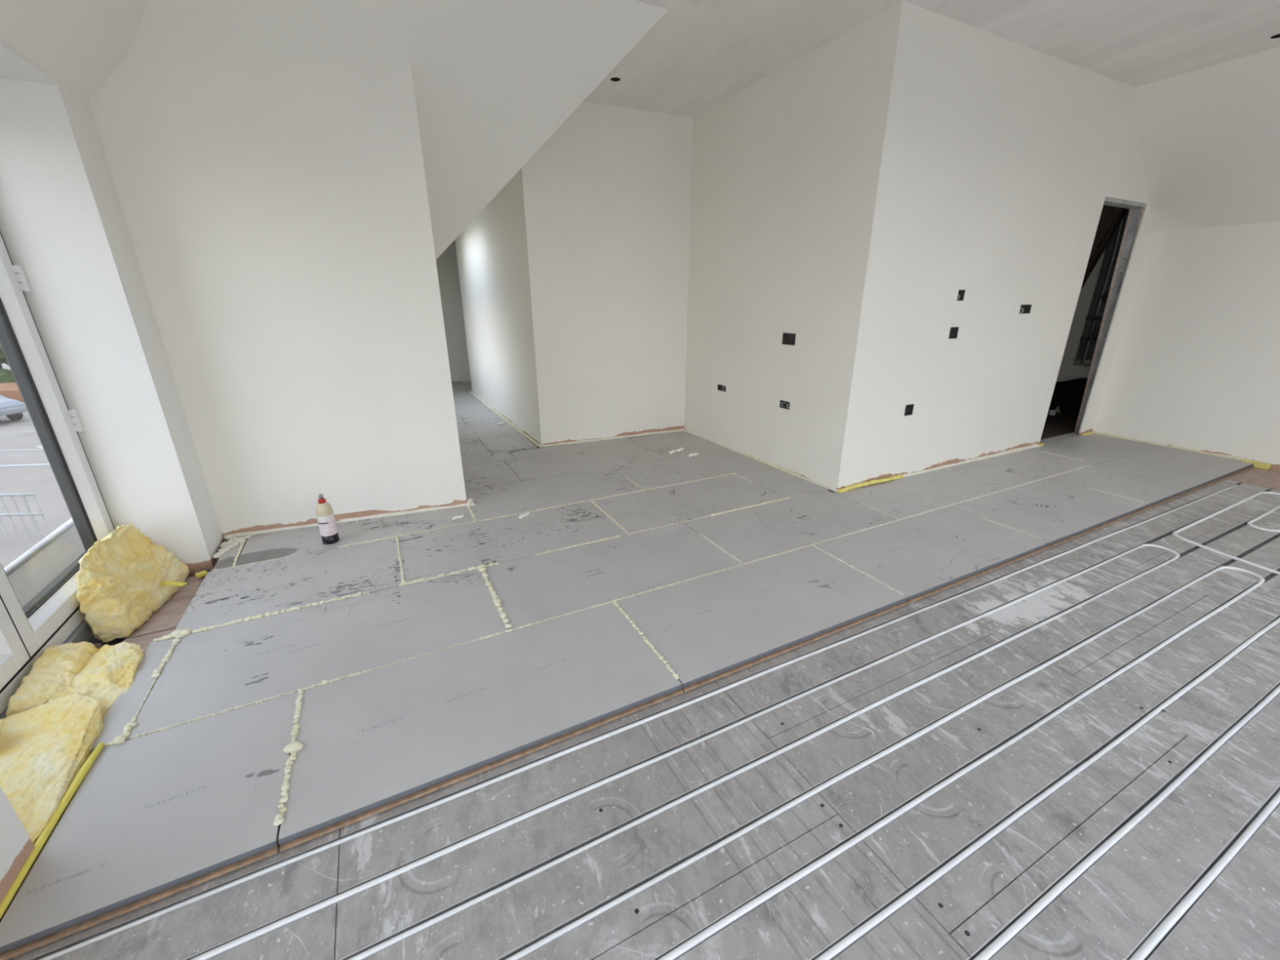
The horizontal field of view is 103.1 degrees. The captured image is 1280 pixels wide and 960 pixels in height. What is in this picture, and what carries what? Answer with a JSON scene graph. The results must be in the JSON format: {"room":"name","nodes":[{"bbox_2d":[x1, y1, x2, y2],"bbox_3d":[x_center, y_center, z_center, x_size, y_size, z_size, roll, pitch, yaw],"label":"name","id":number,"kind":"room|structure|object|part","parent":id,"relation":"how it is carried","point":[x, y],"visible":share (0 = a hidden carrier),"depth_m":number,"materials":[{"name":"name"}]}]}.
{"room":"building under construction","nodes":[
{"label":"building under construction","id":0,"kind":"room"},
{"bbox_2d":[0,0,149,100],"bbox_3d":[-0.610,-1.044,-0.620,0.704,0.704,6.866,-10,22,-25],"label":"ceiling","id":1,"kind":"structure","parent":0,"point":[82,43],"depth_m":1.96,"materials":[{"name":"white paint"}]},
{"bbox_2d":[0,35,228,922],"bbox_3d":[-1.327,0.237,0.176,0.400,2.237,5.900,-10,22,-25],"label":"wall","id":2,"kind":"structure","parent":0,"point":[62,219],"depth_m":2.25,"materials":[{"name":"white paint"}]},
{"bbox_2d":[0,231,115,719],"bbox_3d":[-2.216,-0.247,1.500,0.106,2.142,1.720,-10,22,-25],"label":"door","id":3,"kind":"structure","parent":2,"relation":"in","point":[54,616],"depth_m":2.11,"materials":[{"name":"white plastic"}]},
{"bbox_3d":[-2.201,0.731,1.852,0.067,0.063,1.720,-10,22,-25],"label":"threshold plate","id":4,"kind":"part","parent":3,"relation":"part of","materials":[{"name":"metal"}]},
{"bbox_2d":[88,57,466,540],"bbox_3d":[-1.835,-0.907,2.823,1.390,2.468,0.099,-7,21,-19],"label":"wall","id":5,"kind":"structure","parent":0,"point":[277,214],"depth_m":2.70,"materials":[{"name":"paint"}]},
{"bbox_2d":[125,0,667,259],"bbox_3d":[-1.060,-1.816,2.651,2.096,1.320,1.431,6,20,17],"label":"ceiling","id":6,"kind":"structure","parent":0,"point":[494,80],"depth_m":2.68,"materials":[{"name":"white paint"}]},
{"bbox_2d":[435,240,471,382],"bbox_3d":[-2.548,-3.049,8.368,2.800,2.805,0.100,-10,22,-25],"label":"wall","id":7,"kind":"structure","parent":0,"point":[446,263],"depth_m":8.19,"materials":[{"name":"paint"}]},
{"bbox_2d":[454,238,473,391],"bbox_3d":[-1.607,-2.745,7.498,1.970,2.805,0.100,-10,22,-25],"label":"wall","id":8,"kind":"structure","parent":0,"point":[455,238],"depth_m":7.16,"materials":[{"name":"paint"}]},
{"bbox_2d":[456,168,541,444],"bbox_3d":[-1.672,-1.897,5.813,0.100,2.335,3.368,-10,22,-26],"label":"wall","id":9,"kind":"structure","parent":0,"point":[492,249],"depth_m":5.25,"materials":[{"name":"paint"}]},
{"bbox_2d":[521,101,692,448],"bbox_3d":[-0.258,-1.737,4.638,1.523,2.805,0.100,-9,21,-22],"label":"wall","id":10,"kind":"structure","parent":0,"point":[606,195],"depth_m":4.53,"materials":[{"name":"paint"}]},
{"bbox_2d":[0,382,1279,959],"bbox_3d":[1.318,-0.030,4.088,8.950,0.180,12.600,-10,22,-25],"label":"floor","id":11,"kind":"structure","parent":0,"point":[301,694],"depth_m":1.68,"materials":[{"name":"grey"}]},
{"bbox_2d":[0,692,103,854],"bbox_3d":[-1.790,0.856,1.476,0.302,0.136,0.620,-10,22,-25],"label":"mineral wool","id":12,"kind":"object","parent":11,"relation":"on","point":[43,748],"visible":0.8,"depth_m":1.50,"materials":[{"name":"yellow fabric"}]},
{"bbox_2d":[0,719,4,732],"bbox_3d":[-1.922,0.742,1.481,0.099,0.095,0.179,-10,22,-25],"label":"mineral wool","id":13,"kind":"object","parent":12,"relation":"on","point":[2,723],"visible":1,"depth_m":1.50,"materials":[{"name":"yellow fabric"}]},
{"bbox_2d":[5,641,97,717],"bbox_3d":[-2.068,0.721,1.816,0.154,0.160,0.442,-10,22,-25],"label":"mineral wool","id":14,"kind":"object","parent":11,"relation":"on","point":[56,668],"visible":0.58,"depth_m":1.78,"materials":[{"name":"yellow fabric"}]},
{"bbox_2d":[0,742,105,919],"bbox_3d":[-1.508,0.922,1.271,0.025,0.022,0.699,-10,22,-25],"label":"strip","id":15,"kind":"object","parent":11,"relation":"on","point":[46,831],"visible":1,"depth_m":1.32,"materials":[{"name":"yellow"}]},
{"bbox_2d":[48,641,143,720],"bbox_3d":[-1.944,0.742,1.829,0.221,0.127,0.455,-9,21,-24],"label":"mineral wool","id":16,"kind":"object","parent":11,"relation":"on","point":[110,672],"visible":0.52,"depth_m":1.83,"materials":[{"name":"yellow fabric"}]},
{"bbox_2d":[93,643,102,648],"bbox_3d":[-2.240,0.694,2.065,0.080,0.043,0.062,-10,22,-25],"label":"chunk","id":17,"kind":"object","parent":11,"relation":"on","point":[97,645],"visible":0.15,"depth_m":2.08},
{"bbox_2d":[74,523,189,642],"bbox_3d":[-2.344,0.427,2.332,0.217,0.381,0.583,-8,21,-21],"label":"mineral wool","id":18,"kind":"object","parent":11,"relation":"on","point":[119,578],"visible":1,"depth_m":2.25,"materials":[{"name":"yellow fabric"}]},
{"bbox_2d":[160,580,186,586],"bbox_3d":[-2.261,0.496,2.440,0.170,0.010,0.024,2,20,8],"label":"yellow offcut","id":19,"kind":"object","parent":18,"relation":"on","point":[163,582],"visible":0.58,"depth_m":2.43,"materials":[{"name":"yellow plastic"}]},
{"bbox_3d":[-0.981,1.070,1.008,0.661,0.025,0.634,-10,22,-25],"label":"foil panel","id":20,"kind":"part","parent":11,"relation":"part of","materials":[{"name":"metal"}]},
{"bbox_2d":[191,569,201,575],"bbox_3d":[-2.324,0.486,2.670,0.048,0.028,0.037,-10,22,-25],"label":"chunk","id":21,"kind":"object","parent":11,"relation":"on","point":[196,571],"visible":0.53,"depth_m":2.66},
{"bbox_2d":[195,570,207,577],"bbox_3d":[-2.267,0.487,2.627,0.036,0.016,0.044,13,23,32],"label":"yellow offcut","id":22,"kind":"object","parent":11,"relation":"on","point":[203,573],"visible":0.9,"depth_m":2.62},
{"bbox_2d":[196,568,210,576],"bbox_3d":[-2.287,0.485,2.664,0.057,0.036,0.051,-10,22,-25],"label":"chunk","id":23,"kind":"object","parent":11,"relation":"on","point":[206,570],"visible":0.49,"depth_m":2.66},
{"bbox_2d":[315,493,339,544],"bbox_3d":[-1.766,0.215,2.856,0.085,0.290,0.085,-10,22,-25],"label":"bottle","id":24,"kind":"object","parent":11,"relation":"on","point":[325,516],"visible":1,"depth_m":2.83,"materials":[{"name":"beige plastic"}]},
{"bbox_2d":[452,514,464,519],"bbox_3d":[-1.146,0.234,3.203,0.082,0.022,0.034,-18,26,-41],"label":"crumb","id":25,"kind":"object","parent":11,"relation":"on","point":[461,515],"visible":1,"depth_m":3.19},
{"bbox_2d":[518,511,529,519],"bbox_3d":[-0.736,0.225,3.221,0.037,0.022,0.088,16,25,39],"label":"crumb","id":26,"kind":"object","parent":11,"relation":"on","point":[521,516],"visible":1,"depth_m":3.21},
{"bbox_3d":[-0.143,0.926,1.404,1.211,0.025,0.638,-10,22,-25],"label":"foil panel","id":27,"kind":"part","parent":11,"relation":"part of","materials":[{"name":"metal"}]},
{"bbox_2d":[38,484,1237,959],"bbox_3d":[1.560,0.545,2.436,6.540,0.019,0.020,-10,22,-25],"label":"pipe","id":28,"kind":"object","parent":11,"relation":"on","point":[251,877],"visible":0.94,"depth_m":1.49,"materials":[{"name":"white plastic"}]},
{"bbox_2d":[668,447,684,453],"bbox_3d":[0.327,-0.263,4.574,0.046,0.030,0.201,17,26,40],"label":"crumb","id":29,"kind":"object","parent":11,"relation":"on","point":[672,451],"visible":1,"depth_m":4.57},
{"bbox_2d":[190,543,1180,959],"bbox_3d":[0.847,0.750,1.859,4.714,0.024,0.171,-10,22,-25],"label":"pipe","id":30,"kind":"object","parent":11,"relation":"on","point":[287,920],"visible":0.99,"depth_m":1.44,"materials":[{"name":"white plastic"}]},
{"bbox_2d":[688,453,698,456],"bbox_3d":[0.467,-0.222,4.462,0.109,0.028,0.044,-8,21,-21],"label":"crumb","id":31,"kind":"object","parent":11,"relation":"on","point":[691,454],"visible":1,"depth_m":4.45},
{"bbox_3d":[0.138,1.107,0.888,1.211,0.025,0.608,-10,22,-25],"label":"foil panel","id":32,"kind":"part","parent":11,"relation":"part of","materials":[{"name":"metal"}]},
{"bbox_3d":[0.872,0.698,2.034,1.203,0.025,0.353,-10,22,-25],"label":"foil panel","id":33,"kind":"part","parent":11,"relation":"part of","materials":[{"name":"metal"}]},
{"bbox_2d":[504,565,1265,959],"bbox_3d":[0.998,0.838,1.612,4.744,0.024,0.172,-10,22,-25],"label":"pipe","id":34,"kind":"object","parent":11,"relation":"on","point":[762,899],"visible":0.99,"depth_m":1.42,"materials":[{"name":"white plastic"}]},
{"bbox_3d":[1.088,0.837,1.637,1.203,0.025,0.608,-10,22,-25],"label":"foil panel","id":35,"kind":"part","parent":11,"relation":"part of","materials":[{"name":"metal"}]},
{"bbox_2d":[814,617,1279,959],"bbox_3d":[0.985,0.927,1.368,4.480,0.019,0.021,-10,22,-25],"label":"pipe","id":36,"kind":"object","parent":11,"relation":"on","point":[875,921],"visible":1,"depth_m":1.37,"materials":[{"name":"white plastic"}]},
{"bbox_2d":[1048,409,1056,415],"bbox_3d":[4.868,-0.795,5.992,0.060,0.060,0.040,15,25,37],"label":"paper scrap","id":37,"kind":"object","parent":11,"relation":"on","point":[1052,412],"visible":1,"depth_m":5.98,"materials":[{"name":"white paper"}]},
{"bbox_3d":[2.013,0.554,2.423,1.203,0.025,0.638,-10,22,-25],"label":"foil panel","id":38,"kind":"part","parent":11,"relation":"part of","materials":[{"name":"metal"}]},
{"bbox_2d":[1048,377,1087,417],"bbox_3d":[4.956,-0.982,5.923,0.124,0.442,0.451,-10,22,-25],"label":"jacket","id":39,"kind":"object","parent":11,"relation":"on","point":[1068,394],"visible":0.61,"depth_m":5.87,"materials":[{"name":"black fabric"}]},
{"bbox_3d":[1.362,1.014,1.134,1.203,0.025,0.608,-10,22,-25],"label":"foil panel","id":40,"kind":"part","parent":11,"relation":"part of","materials":[{"name":"metal"}]},
{"bbox_2d":[973,684,1279,959],"bbox_3d":[1.054,0.972,1.241,4.480,0.019,0.021,-10,22,-25],"label":"pipe","id":41,"kind":"object","parent":11,"relation":"on","point":[1031,913],"visible":1,"depth_m":1.30,"materials":[{"name":"white plastic"}]},
{"bbox_3d":[3.025,0.326,3.051,1.203,0.025,0.353,-10,22,-25],"label":"foil panel","id":42,"kind":"part","parent":11,"relation":"part of","materials":[{"name":"metal"}]},
{"bbox_3d":[2.295,0.736,1.907,1.203,0.025,0.608,-10,22,-25],"label":"foil panel","id":43,"kind":"part","parent":11,"relation":"part of","materials":[{"name":"metal"}]},
{"bbox_2d":[1128,790,1279,959],"bbox_3d":[1.123,1.016,1.114,4.480,0.019,0.020,-10,22,-25],"label":"pipe","id":44,"kind":"object","parent":11,"relation":"on","point":[1187,902],"visible":1,"depth_m":1.22,"materials":[{"name":"white plastic"}]},
{"bbox_3d":[3.241,0.466,2.655,1.203,0.025,0.608,-10,22,-25],"label":"foil panel","id":45,"kind":"part","parent":11,"relation":"part of","materials":[{"name":"metal"}]},
{"bbox_3d":[4.154,0.185,3.434,1.174,0.025,0.638,-10,22,-25],"label":"foil panel","id":46,"kind":"part","parent":11,"relation":"part of","materials":[{"name":"metal"}]},
{"bbox_2d":[1172,491,1279,574],"bbox_3d":[4.115,0.427,2.713,1.756,0.016,1.466,-10,22,-25],"label":"pipe","id":47,"kind":"object","parent":11,"relation":"on","point":[1175,532],"visible":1,"depth_m":3.03,"materials":[{"name":"white plastic"}]},
{"bbox_2d":[1240,459,1271,470],"bbox_3d":[5.084,-0.128,4.200,0.065,0.042,0.160,-10,22,-25],"label":"yellow offcut","id":48,"kind":"object","parent":11,"relation":"on","point":[1265,466],"visible":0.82,"depth_m":4.16,"materials":[{"name":"plastic"}]},
{"bbox_2d":[1247,505,1279,532],"bbox_3d":[4.091,0.240,3.240,0.732,0.016,0.157,-10,22,-25],"label":"pipe","id":49,"kind":"object","parent":11,"relation":"on","point":[1273,509],"visible":1,"depth_m":3.19,"materials":[{"name":"white plastic"}]},
{"bbox_3d":[-2.460,0.890,1.815,0.390,0.040,2.900,-10,22,-25],"label":"trim","id":50,"kind":"structure","parent":11,"relation":"on","visible":0},
{"bbox_2d":[3,517,85,607],"bbox_3d":[-2.358,0.655,1.788,0.032,0.420,2.500,-10,22,-25],"label":"guard","id":51,"kind":"object","parent":50,"relation":"on","point":[42,563],"visible":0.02,"depth_m":2.24,"materials":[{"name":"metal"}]},
{"bbox_3d":[-2.359,0.472,1.723,0.032,0.030,2.500,-10,22,-25],"label":"rail","id":52,"kind":"part","parent":51,"relation":"part of","materials":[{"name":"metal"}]},
{"bbox_2d":[684,1,900,492],"bbox_3d":[0.931,-1.529,4.036,0.012,2.805,2.047,-10,22,-25],"label":"wall","id":53,"kind":"structure","parent":0,"point":[784,167],"depth_m":3.72,"materials":[{"name":"paint"}]},
{"bbox_2d":[717,384,725,391],"bbox_3d":[0.770,-0.845,4.664,0.046,0.053,0.129,-10,22,-25],"label":"box","id":54,"kind":"object","parent":53,"relation":"attached to","point":[722,388],"visible":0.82,"depth_m":4.70,"materials":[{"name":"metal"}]},
{"bbox_2d":[779,400,790,409],"bbox_3d":[1.149,-0.589,3.972,0.046,0.061,0.109,-10,22,-25],"label":"box","id":55,"kind":"object","parent":53,"relation":"attached to","point":[784,404],"visible":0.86,"depth_m":4.00,"materials":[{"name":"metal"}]},
{"bbox_2d":[782,333,795,345],"bbox_3d":[1.138,-1.062,3.823,0.046,0.084,0.139,-10,22,-25],"label":"box","id":56,"kind":"object","parent":53,"relation":"attached to","point":[788,338],"visible":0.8,"depth_m":3.86,"materials":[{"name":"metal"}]},
{"bbox_2d":[583,0,1279,117],"bbox_3d":[2.002,-2.035,1.072,5.707,0.120,7.900,-10,22,-25],"label":"ceiling","id":57,"kind":"structure","parent":0,"point":[699,54],"depth_m":3.06,"materials":[{"name":"white paint"}]},
{"bbox_2d":[835,0,1152,489],"bbox_3d":[2.994,-1.505,3.941,3.592,2.805,0.012,-10,22,-25],"label":"wall","id":58,"kind":"structure","parent":0,"point":[1001,158],"depth_m":3.59,"materials":[{"name":"paint"}]},
{"bbox_2d":[903,404,914,416],"bbox_3d":[1.964,-0.521,3.748,0.093,0.081,0.046,-10,22,-25],"label":"box","id":59,"kind":"object","parent":58,"relation":"attached to","point":[908,408],"visible":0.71,"depth_m":3.77,"materials":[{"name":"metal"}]},
{"bbox_2d":[948,326,959,338],"bbox_3d":[2.275,-1.079,3.721,0.098,0.081,0.046,-10,22,-25],"label":"box","id":60,"kind":"object","parent":58,"relation":"attached to","point":[953,331],"visible":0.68,"depth_m":3.74,"materials":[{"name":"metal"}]},
{"bbox_2d":[956,289,964,300],"bbox_3d":[2.273,-1.322,3.635,0.078,0.073,0.046,-10,22,-25],"label":"box","id":61,"kind":"object","parent":58,"relation":"attached to","point":[961,292],"visible":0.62,"depth_m":3.65,"materials":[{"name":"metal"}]},
{"bbox_2d":[1019,304,1031,313],"bbox_3d":[3.039,-1.359,4.040,0.153,0.067,0.046,-10,22,-25],"label":"box","id":62,"kind":"object","parent":58,"relation":"attached to","point":[1024,308],"visible":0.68,"depth_m":4.07,"materials":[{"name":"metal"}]},
{"bbox_2d":[1074,197,1146,432],"bbox_3d":[4.100,-1.376,4.652,0.945,2.076,0.105,-10,22,-25],"label":"door frame","id":63,"kind":"structure","parent":58,"relation":"in","point":[1136,209],"depth_m":4.66,"materials":[{"name":"grey metal"}]},
{"bbox_3d":[4.451,-1.420,4.780,0.198,2.070,0.024,-10,22,-25],"label":"jamb trim","id":64,"kind":"part","parent":63,"relation":"part of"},
{"bbox_2d":[1048,217,1123,413],"bbox_3d":[4.843,-2.131,6.045,0.060,2.720,2.300,-10,22,-25],"label":"wall","id":65,"kind":"structure","parent":0,"point":[1068,371],"depth_m":5.79,"materials":[{"name":"paint"}]},
{"bbox_2d":[1073,222,1120,365],"bbox_3d":[4.996,-2.229,5.495,0.091,1.932,0.107,-10,22,-25],"label":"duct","id":66,"kind":"object","parent":65,"relation":"attached to","point":[1091,317],"visible":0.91,"depth_m":5.55,"materials":[{"name":"metal"}]},
{"bbox_2d":[1082,208,1129,366],"bbox_3d":[5.037,-2.202,5.419,0.091,1.932,0.107,-10,22,-25],"label":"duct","id":67,"kind":"object","parent":65,"relation":"attached to","point":[1088,359],"visible":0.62,"depth_m":5.51,"materials":[{"name":"metal"}]},
{"bbox_2d":[1090,328,1099,339],"bbox_3d":[4.981,-1.590,5.536,0.042,0.117,0.120,-10,22,-25],"label":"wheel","id":68,"kind":"object","parent":67,"relation":"attached to","point":[1092,333],"visible":0.61,"depth_m":5.55,"materials":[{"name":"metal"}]},
{"bbox_2d":[1101,291,1109,302],"bbox_3d":[4.979,-1.948,5.409,0.042,0.117,0.120,-10,22,-25],"label":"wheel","id":69,"kind":"object","parent":67,"relation":"attached to","point":[1103,296],"visible":0.53,"depth_m":5.43,"materials":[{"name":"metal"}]},
{"bbox_2d":[1092,221,1279,471],"bbox_3d":[5.954,-0.483,2.486,0.100,1.904,5.740,-10,22,-25],"label":"wall","id":70,"kind":"structure","parent":0,"point":[1196,366],"depth_m":4.37,"materials":[{"name":"paint"}]},
{"bbox_2d":[1134,47,1279,231],"bbox_3d":[5.501,-1.764,1.794,1.051,1.016,5.750,-10,22,-25],"label":"ceiling","id":71,"kind":"structure","parent":0,"point":[1210,135],"depth_m":3.81,"materials":[{"name":"white paint"}]},
{"bbox_3d":[3.447,-3.121,4.967,3.160,0.120,2.247,-10,22,-25],"label":"ceiling","id":72,"kind":"structure","parent":0,"visible":0},
{"bbox_2d":[1080,208,1128,291],"bbox_3d":[4.771,-2.372,5.337,0.080,1.577,0.536,-10,22,-25],"label":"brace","id":73,"kind":"object","parent":72,"relation":"attached to","point":[1091,265],"visible":0.14,"depth_m":5.26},
{"bbox_2d":[1086,204,1123,267],"bbox_3d":[4.631,-2.552,5.096,0.060,1.000,0.462,-10,22,-25],"label":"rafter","id":74,"kind":"object","parent":72,"relation":"attached to","point":[1109,215],"visible":0.21,"depth_m":5.06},
{"label":"outside","id":75,"kind":"structure","parent":0,"visible":0},
{"bbox_2d":[0,363,71,584],"bbox_3d":[-1.247,4.274,2.296,280.000,0.010,280.000,-10,22,-25],"label":"ground","id":76,"kind":"structure","parent":75,"point":[25,467],"depth_m":13.97,"materials":[{"name":"concrete"}]},
{"bbox_2d":[0,344,15,382],"bbox_3d":[-40.081,-8.607,29.005,42.972,7.596,5.298,-10,22,-25],"label":"hedge","id":77,"kind":"object","parent":76,"relation":"on","point":[6,375],"visible":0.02,"depth_m":30.10,"materials":[{"name":"green plant"}]},
{"bbox_2d":[0,382,24,402],"bbox_3d":[-42.685,-3.033,22.550,66.000,0.620,3.800,-10,22,-25],"label":"bank","id":78,"kind":"object","parent":76,"relation":"on","point":[9,390],"visible":0.02,"depth_m":25.88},
{"bbox_2d":[0,395,27,420],"bbox_3d":[-28.443,-3.080,21.234,4.215,1.459,1.740,2,20,6],"label":"car","id":79,"kind":"object","parent":76,"relation":"on","point":[13,409],"visible":0.96,"depth_m":21.48,"materials":[{"name":"silver metal"}]},
{"bbox_2d":[0,493,50,538],"bbox_3d":[-13.996,0.787,10.780,2.550,1.026,0.061,-1,20,-3],"label":"railing","id":80,"kind":"object","parent":76,"relation":"on","point":[29,513],"visible":0.93,"depth_m":10.79,"materials":[{"name":"metal"}]},
{"bbox_3d":[-13.631,0.791,10.803,0.024,1.000,0.028,-1,20,-3],"label":"post","id":81,"kind":"part","parent":80,"relation":"part of","materials":[{"name":"metal"}]},
{"bbox_3d":[-13.412,0.786,10.814,0.024,1.000,0.028,-1,20,-3],"label":"post","id":82,"kind":"part","parent":80,"relation":"part of","materials":[{"name":"metal"}]},
{"bbox_3d":[-13.998,0.328,10.618,2.550,0.052,0.060,-1,20,-3],"label":"rail","id":83,"kind":"part","parent":80,"relation":"part of","materials":[{"name":"metal"}]},
{"bbox_3d":[-13.192,0.781,10.825,0.024,1.000,0.028,-1,20,-3],"label":"post","id":84,"kind":"part","parent":80,"relation":"part of","materials":[{"name":"metal"}]},
{"bbox_3d":[-13.996,0.752,10.768,2.550,0.052,0.060,-1,20,-3],"label":"rail","id":85,"kind":"part","parent":80,"relation":"part of","materials":[{"name":"metal"}]},
{"bbox_3d":[-12.972,0.776,10.836,0.052,1.000,0.060,-1,20,-3],"label":"post","id":86,"kind":"part","parent":80,"relation":"part of","materials":[{"name":"metal"}]},
{"bbox_3d":[-12.753,0.771,10.848,0.024,1.000,0.028,-1,20,-3],"label":"post","id":87,"kind":"part","parent":80,"relation":"part of","materials":[{"name":"metal"}]}
]}

